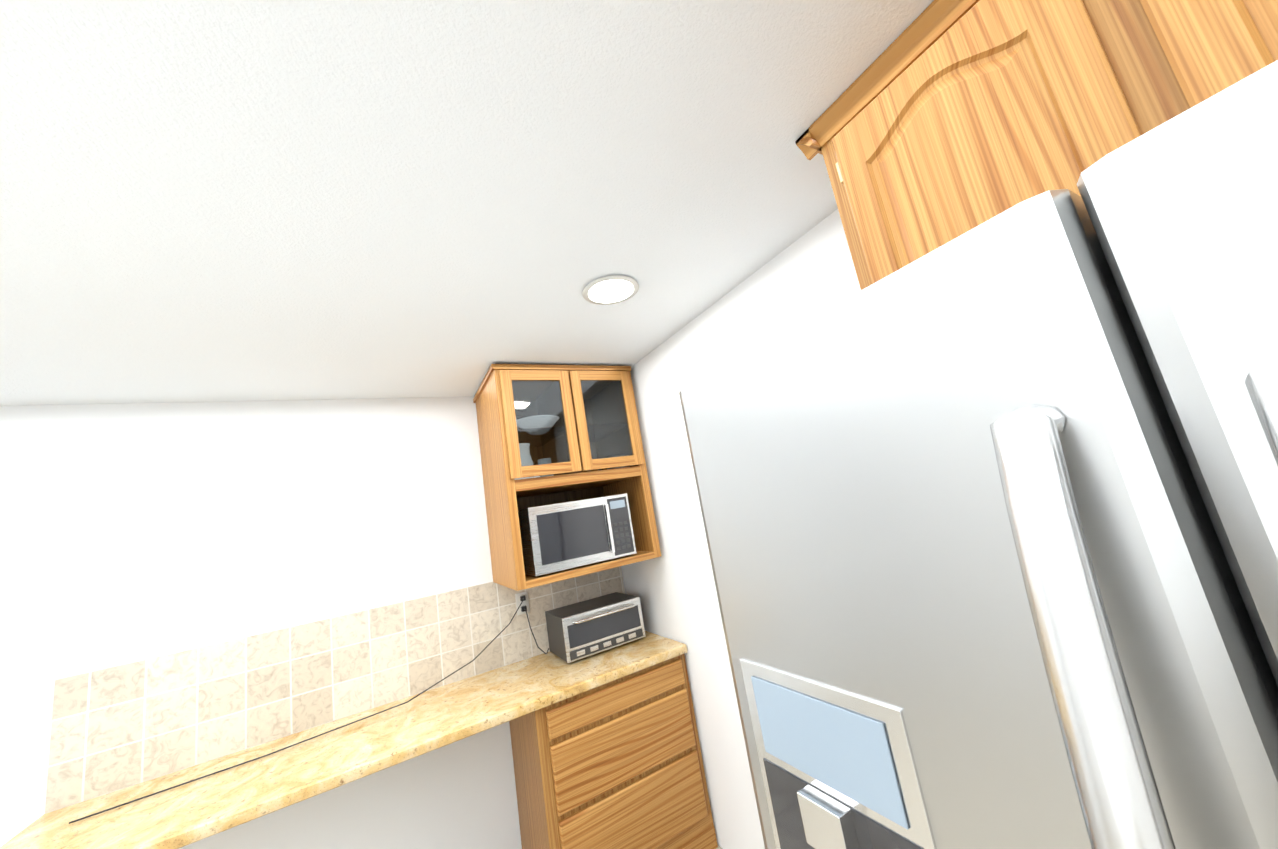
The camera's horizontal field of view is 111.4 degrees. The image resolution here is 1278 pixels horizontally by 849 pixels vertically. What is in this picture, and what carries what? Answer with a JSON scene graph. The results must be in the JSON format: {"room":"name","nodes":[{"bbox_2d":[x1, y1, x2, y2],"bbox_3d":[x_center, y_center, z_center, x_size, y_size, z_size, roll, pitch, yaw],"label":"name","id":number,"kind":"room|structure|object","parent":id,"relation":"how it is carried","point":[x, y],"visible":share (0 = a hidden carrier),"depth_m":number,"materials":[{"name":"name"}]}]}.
{"room":"kitchen","nodes":[
{"label":"kitchen","id":0,"kind":"room"},
{"bbox_2d":[0,397,625,848],"bbox_3d":[-1.950,1.097,1.824,4.200,2.440,0.120,-3,-12,-30],"label":"wall","id":1,"kind":"structure","parent":0,"point":[136,531],"depth_m":1.97,"materials":[{"name":"white paint"}]},
{"bbox_2d":[45,566,624,813],"bbox_3d":[-1.128,1.131,2.197,2.391,0.474,0.008,-3,-12,-30],"label":"wall tiles","id":2,"kind":"structure","parent":1,"relation":"attached to","point":[115,728],"depth_m":1.92,"materials":[{"name":"beige tile"}]},
{"bbox_2d":[515,591,529,615],"bbox_3d":[-0.661,1.016,2.480,0.072,0.116,0.009,-3,-12,-30],"label":"outlet","id":3,"kind":"object","parent":2,"relation":"attached to","point":[518,602],"visible":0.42,"depth_m":2.48,"materials":[{"name":"white plastic"}]},
{"bbox_2d":[473,364,660,590],"bbox_3d":[-0.436,0.273,2.475,0.778,1.073,0.603,-3,-12,-30],"label":"upper cabinet","id":4,"kind":"object","parent":1,"relation":"attached to","point":[594,410],"visible":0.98,"depth_m":2.30,"materials":[{"name":"brown wood"}]},
{"bbox_2d":[514,443,552,479],"bbox_3d":[-0.559,0.204,2.250,0.228,0.200,0.122,-1,-14,-39],"label":"dish","id":5,"kind":"object","parent":4,"relation":"in","point":[544,460],"depth_m":2.20,"materials":[{"name":"white ceramic"}]},
{"bbox_2d":[516,415,558,434],"bbox_3d":[-0.580,0.017,2.360,0.307,0.070,0.244,-6,-11,-18],"label":"dish","id":6,"kind":"object","parent":4,"relation":"in","point":[539,427],"depth_m":2.30,"materials":[{"name":"white ceramic"}]},
{"bbox_2d":[518,493,635,575],"bbox_3d":[-0.361,0.589,2.353,0.540,0.324,0.430,-3,-12,-30],"label":"microwave","id":7,"kind":"object","parent":4,"relation":"in","point":[562,536],"visible":0.94,"depth_m":2.17,"materials":[{"name":"silver metal"}]},
{"bbox_2d":[581,454,629,471],"bbox_3d":[-0.226,0.249,2.511,0.338,0.100,0.187,-11,-11,8],"label":"dish","id":8,"kind":"object","parent":4,"relation":"in","point":[618,455],"depth_m":2.46,"materials":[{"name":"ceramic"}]},
{"bbox_2d":[0,0,933,405],"bbox_3d":[-0.998,-0.712,-0.017,4.440,0.080,5.010,-3,-12,-30],"label":"ceiling","id":9,"kind":"structure","parent":0,"point":[242,200],"depth_m":1.00,"materials":[{"name":"white paint"}]},
{"bbox_2d":[582,275,638,304],"bbox_3d":[-0.106,-0.502,1.637,0.216,0.009,0.216,-3,-12,-30],"label":"recessed light","id":10,"kind":"object","parent":9,"relation":"in","point":[611,289],"visible":0.96,"depth_m":1.62,"materials":[{"name":"white plastic"}]},
{"bbox_2d":[622,209,860,848],"bbox_3d":[1.077,0.398,0.828,0.120,2.440,5.010,-3,-12,-30],"label":"wall","id":11,"kind":"structure","parent":0,"point":[809,274],"depth_m":2.06,"materials":[{"name":"white paint"}]},
{"bbox_2d":[795,0,1178,289],"bbox_3d":[0.744,-0.248,0.855,0.358,1.066,0.495,-3,-12,-30],"label":"upper cabinet","id":12,"kind":"object","parent":11,"relation":"attached to","point":[936,124],"depth_m":0.76,"materials":[{"name":"brown wood"}]},
{"bbox_2d":[1127,0,1277,113],"bbox_3d":[0.975,-0.365,0.441,0.358,1.066,0.480,-3,-12,-30],"label":"upper cabinet","id":13,"kind":"object","parent":11,"relation":"attached to","point":[1200,49],"depth_m":0.55,"materials":[{"name":"brown wood"}]},
{"bbox_3d":[-0.586,1.731,-0.479,4.440,0.080,5.010,-3,-12,-30],"label":"floor","id":14,"kind":"structure","parent":0,"visible":0},
{"bbox_2d":[509,654,717,848],"bbox_3d":[-0.172,1.677,2.205,0.778,0.870,0.616,-3,-12,-30],"label":"base cabinet","id":15,"kind":"object","parent":14,"relation":"on","point":[617,764],"visible":0.94,"depth_m":1.96,"materials":[{"name":"brown wood"}]},
{"bbox_2d":[0,631,686,848],"bbox_3d":[-0.939,1.275,1.884,2.390,0.041,0.630,-3,-12,-30],"label":"countertop","id":16,"kind":"structure","parent":15,"relation":"on","point":[178,817],"depth_m":1.65,"materials":[{"name":"stone"}]},
{"bbox_2d":[69,595,548,823],"bbox_3d":[-1.236,1.151,1.994,1.707,0.333,0.205,-3,-12,-30],"label":"cable","id":17,"kind":"object","parent":16,"relation":"on","point":[522,599],"visible":1,"depth_m":1.83,"materials":[{"name":"grey plastic"}]},
{"bbox_2d":[545,592,645,662],"bbox_3d":[-0.239,1.121,2.432,0.455,0.224,0.347,-3,-12,-30],"label":"toaster oven","id":18,"kind":"object","parent":16,"relation":"on","point":[583,629],"visible":1,"depth_m":2.33,"materials":[{"name":"grey metal"}]},
{"bbox_2d":[679,60,1277,848],"bbox_3d":[0.751,0.688,0.280,0.951,1.778,0.908,-3,-12,-30],"label":"fridge","id":19,"kind":"object","parent":14,"relation":"on","point":[989,508],"visible":1,"depth_m":0.28,"materials":[{"name":"silver metal"}]}
]}

